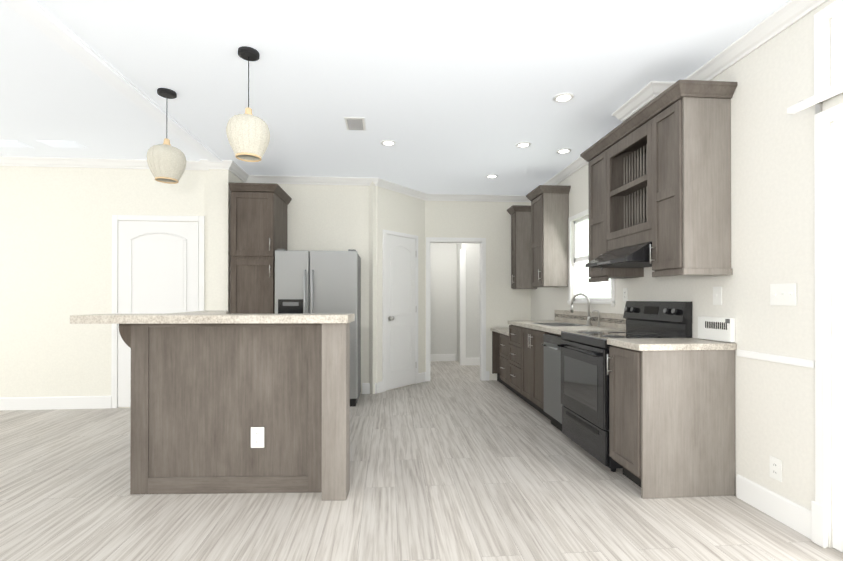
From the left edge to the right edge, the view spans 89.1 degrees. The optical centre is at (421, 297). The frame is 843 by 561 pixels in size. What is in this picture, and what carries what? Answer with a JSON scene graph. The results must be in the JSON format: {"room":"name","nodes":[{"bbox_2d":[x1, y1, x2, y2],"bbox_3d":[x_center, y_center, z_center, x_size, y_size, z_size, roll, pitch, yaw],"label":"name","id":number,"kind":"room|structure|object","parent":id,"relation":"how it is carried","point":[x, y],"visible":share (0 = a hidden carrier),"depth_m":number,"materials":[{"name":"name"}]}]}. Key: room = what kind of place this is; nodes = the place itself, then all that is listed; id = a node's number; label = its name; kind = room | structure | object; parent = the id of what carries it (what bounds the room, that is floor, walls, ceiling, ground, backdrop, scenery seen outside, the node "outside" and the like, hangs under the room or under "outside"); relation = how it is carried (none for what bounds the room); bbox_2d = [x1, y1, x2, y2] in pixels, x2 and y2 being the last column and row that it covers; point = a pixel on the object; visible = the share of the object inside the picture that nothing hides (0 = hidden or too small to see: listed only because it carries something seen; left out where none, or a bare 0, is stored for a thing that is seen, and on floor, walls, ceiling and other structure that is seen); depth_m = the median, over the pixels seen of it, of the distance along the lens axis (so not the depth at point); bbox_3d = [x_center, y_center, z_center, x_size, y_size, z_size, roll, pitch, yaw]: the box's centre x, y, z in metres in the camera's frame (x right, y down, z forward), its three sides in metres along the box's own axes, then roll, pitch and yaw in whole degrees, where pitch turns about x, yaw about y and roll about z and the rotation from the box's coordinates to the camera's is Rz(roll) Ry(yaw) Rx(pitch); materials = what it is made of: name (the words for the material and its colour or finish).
{"room":"kitchen","nodes":[
{"label":"kitchen","id":0,"kind":"room"},
{"bbox_2d":[0,166,208,409],"bbox_3d":[-4.907,-0.148,4.594,5.134,2.700,0.114,0,0,-4],"label":"wall","id":1,"kind":"structure","parent":0,"point":[55,248],"depth_m":4.63,"materials":[{"name":"paint"}]},
{"bbox_2d":[111,215,204,407],"bbox_3d":[-2.886,0.149,4.708,0.970,2.105,0.043,0,0,-4],"label":"room door","id":2,"kind":"structure","parent":1,"relation":"in","point":[158,265],"depth_m":4.69,"materials":[{"name":"white wood"}]},
{"bbox_2d":[208,169,377,393],"bbox_3d":[-1.450,-0.147,5.087,1.836,2.700,0.664,0,0,-4],"label":"wall","id":3,"kind":"structure","parent":0,"point":[327,217],"depth_m":5.33,"materials":[{"name":"paint"}]},
{"bbox_2d":[0,0,789,194],"bbox_3d":[-2.396,-1.534,3.045,9.900,0.100,11.900,0,0,-4],"label":"ceiling","id":4,"kind":"structure","parent":0,"point":[451,96],"depth_m":2.90,"materials":[{"name":"white paint"}]},
{"bbox_2d":[0,140,32,147],"bbox_3d":[-4.035,-1.495,4.170,0.340,0.008,0.200,0,0,-4],"label":"ceiling vent","id":5,"kind":"object","parent":4,"relation":"in","point":[9,144],"visible":0.98,"depth_m":4.17,"materials":[{"name":"white paint"}]},
{"bbox_2d":[36,140,87,148],"bbox_3d":[-3.502,-1.495,4.182,0.340,0.008,0.200,0,0,-4],"label":"ceiling vent","id":6,"kind":"object","parent":4,"relation":"in","point":[63,144],"visible":1,"depth_m":4.16,"materials":[{"name":"white paint"}]},
{"bbox_2d":[146,88,185,183],"bbox_3d":[-1.858,-1.176,3.124,0.253,0.652,0.254,0,0,-4],"label":"pendant light","id":7,"kind":"object","parent":4,"relation":"hanging from","point":[166,161],"visible":1,"depth_m":3.06,"materials":[{"name":"beige glass"}]},
{"bbox_2d":[226,46,270,161],"bbox_3d":[-1.059,-1.178,2.622,0.254,0.652,0.253,0,0,-4],"label":"pendant light","id":8,"kind":"object","parent":4,"relation":"hanging from","point":[248,134],"visible":1,"depth_m":2.55,"materials":[{"name":"beige"}]},
{"bbox_2d":[344,117,365,130],"bbox_3d":[-0.570,-1.495,3.691,0.170,0.012,0.270,0,0,-4],"label":"ceiling vent","id":9,"kind":"object","parent":4,"relation":"in","point":[355,123],"visible":1,"depth_m":3.67,"materials":[{"name":"white plastic"}]},
{"bbox_2d":[380,140,395,145],"bbox_3d":[-0.321,-1.496,4.140,0.156,0.008,0.156,0,0,-4],"label":"recessed light","id":10,"kind":"object","parent":4,"relation":"in","point":[388,142],"visible":1,"depth_m":4.14,"materials":[{"name":"white"}]},
{"bbox_2d":[486,174,497,178],"bbox_3d":[0.866,-1.492,5.268,0.156,0.008,0.156,0,0,-4],"label":"recessed light","id":11,"kind":"object","parent":4,"relation":"in","point":[491,176],"visible":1,"depth_m":5.27,"materials":[{"name":"white"}]},
{"bbox_2d":[515,142,531,147],"bbox_3d":[0.999,-1.496,4.194,0.156,0.008,0.156,0,0,-4],"label":"recessed light","id":12,"kind":"object","parent":4,"relation":"in","point":[523,144],"visible":0.98,"depth_m":4.19,"materials":[{"name":"white"}]},
{"bbox_2d":[553,93,574,102],"bbox_3d":[1.065,-1.499,3.211,0.156,0.008,0.156,0,0,-4],"label":"recessed light","id":13,"kind":"object","parent":4,"relation":"in","point":[563,97],"visible":1,"depth_m":3.20,"materials":[{"name":"white"}]},
{"bbox_2d":[556,148,571,153],"bbox_3d":[1.453,-1.495,4.369,0.156,0.008,0.156,0,0,-4],"label":"recessed light","id":14,"kind":"object","parent":4,"relation":"in","point":[564,151],"visible":0.98,"depth_m":4.36,"materials":[{"name":"white"}]},
{"bbox_2d":[369,181,424,393],"bbox_3d":[-0.299,-0.145,5.810,0.114,2.700,1.122,0,0,38],"label":"wall","id":15,"kind":"structure","parent":0,"point":[401,212],"depth_m":5.56,"materials":[{"name":"paint"}]},
{"bbox_2d":[382,229,417,391],"bbox_3d":[-0.273,0.165,5.759,0.496,2.080,0.545,0,0,-4],"label":"closet door","id":16,"kind":"structure","parent":15,"relation":"in","point":[399,311],"depth_m":5.72,"materials":[{"name":"white wood"}]},
{"bbox_2d":[0,361,842,560],"bbox_3d":[-2.396,1.236,3.035,9.900,0.080,11.900,0,0,-4],"label":"floor","id":17,"kind":"structure","parent":0,"point":[453,461],"depth_m":2.46,"materials":[{"name":"grey wood"}]},
{"bbox_2d":[98,319,354,500],"bbox_3d":[-1.187,0.673,2.994,1.425,1.045,1.053,0,0,-4],"label":"kitchen island","id":18,"kind":"object","parent":17,"relation":"on","point":[222,402],"depth_m":2.62,"materials":[{"name":"brown wood"}]},
{"bbox_2d":[70,311,354,323],"bbox_3d":[-1.260,0.143,3.013,1.608,0.077,1.150,0,0,-4],"label":"island countertop","id":19,"kind":"structure","parent":18,"relation":"on","point":[195,316],"depth_m":2.49,"materials":[{"name":"beige stone"}]},
{"bbox_2d":[228,183,291,313],"bbox_3d":[-1.836,-0.014,4.934,0.510,2.433,0.690,0,0,-4],"label":"pantry cabinet","id":20,"kind":"object","parent":17,"relation":"on","point":[258,224],"visible":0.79,"depth_m":4.65,"materials":[{"name":"brown wood"}]},
{"bbox_2d":[275,249,360,406],"bbox_3d":[-1.170,0.336,4.959,0.888,1.733,0.730,0,0,-4],"label":"refrigerator","id":21,"kind":"object","parent":17,"relation":"on","point":[318,282],"visible":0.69,"depth_m":4.66,"materials":[{"name":"grey metal"}]},
{"bbox_2d":[498,334,505,386],"bbox_3d":[1.367,0.840,5.554,0.602,0.730,0.448,0,0,-4],"label":"base cabinet","id":22,"kind":"object","parent":17,"relation":"on","point":[501,337],"depth_m":5.66,"materials":[{"name":"brown wood"}]},
{"bbox_2d":[490,328,505,333],"bbox_3d":[1.345,0.455,5.802,0.608,0.041,0.943,0,0,-4],"label":"countertop","id":23,"kind":"structure","parent":22,"relation":"on","point":[496,330],"depth_m":5.88,"materials":[{"name":"beige stone"}]},
{"bbox_2d":[506,326,517,395],"bbox_3d":[1.406,0.763,5.054,0.602,0.881,0.552,0,0,-4],"label":"base cabinet","id":24,"kind":"object","parent":17,"relation":"on","point":[511,332],"depth_m":5.20,"materials":[{"name":"brown wood"}]},
{"bbox_2d":[518,326,560,419],"bbox_3d":[1.450,0.761,4.483,0.602,0.881,0.700,0,0,-4],"label":"base cabinet","id":25,"kind":"object","parent":17,"relation":"on","point":[530,348],"depth_m":4.47,"materials":[{"name":"brown wood"}]},
{"bbox_2d":[508,322,625,333],"bbox_3d":[1.440,0.299,4.511,0.618,0.043,1.666,0,0,-4],"label":"countertop","id":26,"kind":"structure","parent":25,"relation":"on","point":[550,327],"depth_m":4.18,"materials":[{"name":"beige stone"}]},
{"bbox_2d":[570,293,600,325],"bbox_3d":[1.655,0.114,4.319,0.153,0.325,0.407,0,0,-4],"label":"faucet","id":27,"kind":"object","parent":26,"relation":"on","point":[572,310],"visible":1,"depth_m":4.34,"materials":[{"name":"silver metal"}]},
{"bbox_2d":[542,334,561,431],"bbox_3d":[1.466,0.771,3.903,0.644,0.856,0.452,0,0,-4],"label":"dishwasher","id":28,"kind":"object","parent":17,"relation":"on","point":[552,383],"visible":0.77,"depth_m":3.88,"materials":[{"name":"grey metal"}]},
{"bbox_2d":[557,301,691,471],"bbox_3d":[1.500,0.612,3.297,0.684,1.170,0.745,0,0,-4],"label":"range","id":29,"kind":"object","parent":17,"relation":"on","point":[585,397],"visible":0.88,"depth_m":3.19,"materials":[{"name":"black metal"}]},
{"bbox_2d":[607,346,735,498],"bbox_3d":[1.585,0.755,2.744,0.602,0.881,0.360,0,0,-4],"label":"base cabinet","id":30,"kind":"object","parent":17,"relation":"on","point":[671,417],"depth_m":2.57,"materials":[{"name":"brown wood"}]},
{"bbox_2d":[607,338,736,349],"bbox_3d":[1.577,0.295,2.740,0.618,0.040,0.374,0,0,-4],"label":"countertop","id":31,"kind":"structure","parent":30,"relation":"on","point":[626,343],"depth_m":2.57,"materials":[{"name":"beige stone"}]},
{"bbox_2d":[430,243,479,364],"bbox_3d":[0.382,-0.140,7.317,2.900,2.700,2.000,0,0,-4],"label":"wall","id":32,"kind":"structure","parent":0,"point":[454,301],"depth_m":8.20,"materials":[{"name":"paint"}]},
{"bbox_2d":[425,200,530,380],"bbox_3d":[0.802,-0.143,6.297,1.620,2.700,0.104,0,0,-4],"label":"wall","id":33,"kind":"structure","parent":0,"point":[490,222],"depth_m":6.26,"materials":[{"name":"paint"}]},
{"bbox_2d":[426,237,485,381],"bbox_3d":[0.501,0.167,6.212,0.878,2.080,0.016,0,0,-4],"label":"door frame","id":34,"kind":"structure","parent":33,"relation":"attached to","point":[482,240],"depth_m":6.21,"materials":[{"name":"white wood"}]},
{"bbox_2d":[531,0,842,547],"bbox_3d":[1.908,-0.157,1.919,0.330,2.700,9.000,0,0,-4],"label":"wall","id":35,"kind":"structure","parent":0,"point":[772,191],"depth_m":2.36,"materials":[{"name":"paint"}]},
{"bbox_2d":[0,0,827,201],"bbox_3d":[-2.583,-1.466,1.575,9.100,0.085,8.800,0,0,-4],"label":"crown molding","id":36,"kind":"structure","parent":35,"relation":"attached to","point":[780,19],"depth_m":4.59,"materials":[{"name":"white wood"}]},
{"bbox_2d":[507,205,536,288],"bbox_3d":[1.441,-0.708,6.120,0.367,1.158,0.305,0,0,-4],"label":"upper cabinet","id":37,"kind":"object","parent":35,"relation":"attached to","point":[520,246],"visible":0.92,"depth_m":6.02,"materials":[{"name":"brown wood"}]},
{"bbox_2d":[526,185,570,286],"bbox_3d":[1.516,-0.711,5.155,0.367,1.158,0.490,0,0,-4],"label":"upper cabinet","id":38,"kind":"object","parent":35,"relation":"attached to","point":[549,236],"visible":0.94,"depth_m":4.97,"materials":[{"name":"brown wood"}]},
{"bbox_2d":[567,209,614,305],"bbox_3d":[1.791,-0.424,4.468,0.130,1.010,1.000,0,0,-4],"label":"window","id":39,"kind":"structure","parent":35,"relation":"in","point":[602,292],"depth_m":4.70,"materials":[{"name":"white glass"}]},
{"bbox_2d":[584,135,643,278],"bbox_3d":[1.659,-0.733,3.642,0.317,1.123,0.370,0,0,-4],"label":"upper cabinet","id":40,"kind":"object","parent":35,"relation":"attached to","point":[616,163],"depth_m":3.50,"materials":[{"name":"brown wood"}]},
{"bbox_2d":[585,242,651,267],"bbox_3d":[1.601,-0.311,3.200,0.499,0.134,0.592,0,0,-4],"label":"range hood","id":41,"kind":"object","parent":40,"relation":"attached to","point":[636,256],"visible":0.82,"depth_m":3.06,"materials":[{"name":"black metal"}]},
{"bbox_2d":[623,288,627,300],"bbox_3d":[1.803,-0.027,3.787,0.009,0.118,0.072,0,0,-4],"label":"outlet","id":42,"kind":"object","parent":35,"relation":"attached to","point":[625,294],"visible":0.88,"depth_m":3.78,"materials":[{"name":"white plastic"}]},
{"bbox_2d":[644,80,735,274],"bbox_3d":[1.725,-0.736,2.784,0.317,1.123,0.350,0,0,-4],"label":"upper cabinet","id":43,"kind":"object","parent":35,"relation":"attached to","point":[659,172],"depth_m":2.62,"materials":[{"name":"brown wood"}]},
{"bbox_2d":[698,316,734,342],"bbox_3d":[1.873,0.197,2.728,0.032,0.148,0.280,0,0,-4],"label":"air vent","id":44,"kind":"object","parent":35,"relation":"in","point":[717,328],"visible":1,"depth_m":2.70,"materials":[{"name":"white plastic"}]},
{"bbox_2d":[713,286,721,304],"bbox_3d":[1.882,-0.013,2.728,0.014,0.118,0.072,0,0,-4],"label":"light switch","id":45,"kind":"object","parent":35,"relation":"attached to","point":[717,295],"visible":1,"depth_m":2.72,"materials":[{"name":"white plastic"}]},
{"bbox_2d":[736,349,814,538],"bbox_3d":[1.914,0.752,2.336,0.014,0.885,0.467,0,0,-4],"label":"baseboard","id":46,"kind":"structure","parent":35,"relation":"attached to","point":[788,512],"depth_m":2.31,"materials":[{"name":"white wood"}]},
{"bbox_2d":[770,455,781,481],"bbox_3d":[1.916,0.924,2.317,0.009,0.118,0.072,0,0,-4],"label":"wall outlet","id":47,"kind":"object","parent":35,"relation":"attached to","point":[776,468],"visible":1,"depth_m":2.31,"materials":[{"name":"white plastic"}]},
{"bbox_2d":[770,283,796,305],"bbox_3d":[1.917,-0.016,2.274,0.014,0.118,0.150,0,0,-4],"label":"light switch","id":48,"kind":"object","parent":35,"relation":"attached to","point":[783,294],"visible":1,"depth_m":2.27,"materials":[{"name":"white plastic"}]},
{"bbox_2d":[811,0,842,552],"bbox_3d":[2.003,-0.099,1.466,0.090,2.580,1.283,0,0,-4],"label":"door","id":49,"kind":"structure","parent":35,"relation":"in","point":[819,520],"depth_m":2.04,"materials":[{"name":"white"}]},
{"bbox_2d":[787,82,842,113],"bbox_3d":[1.935,-0.929,1.407,0.113,0.060,1.470,0,0,-4],"label":"rail","id":50,"kind":"object","parent":49,"relation":"attached to","point":[818,98],"visible":0.98,"depth_m":2.01,"materials":[{"name":"white plastic"}]}
]}

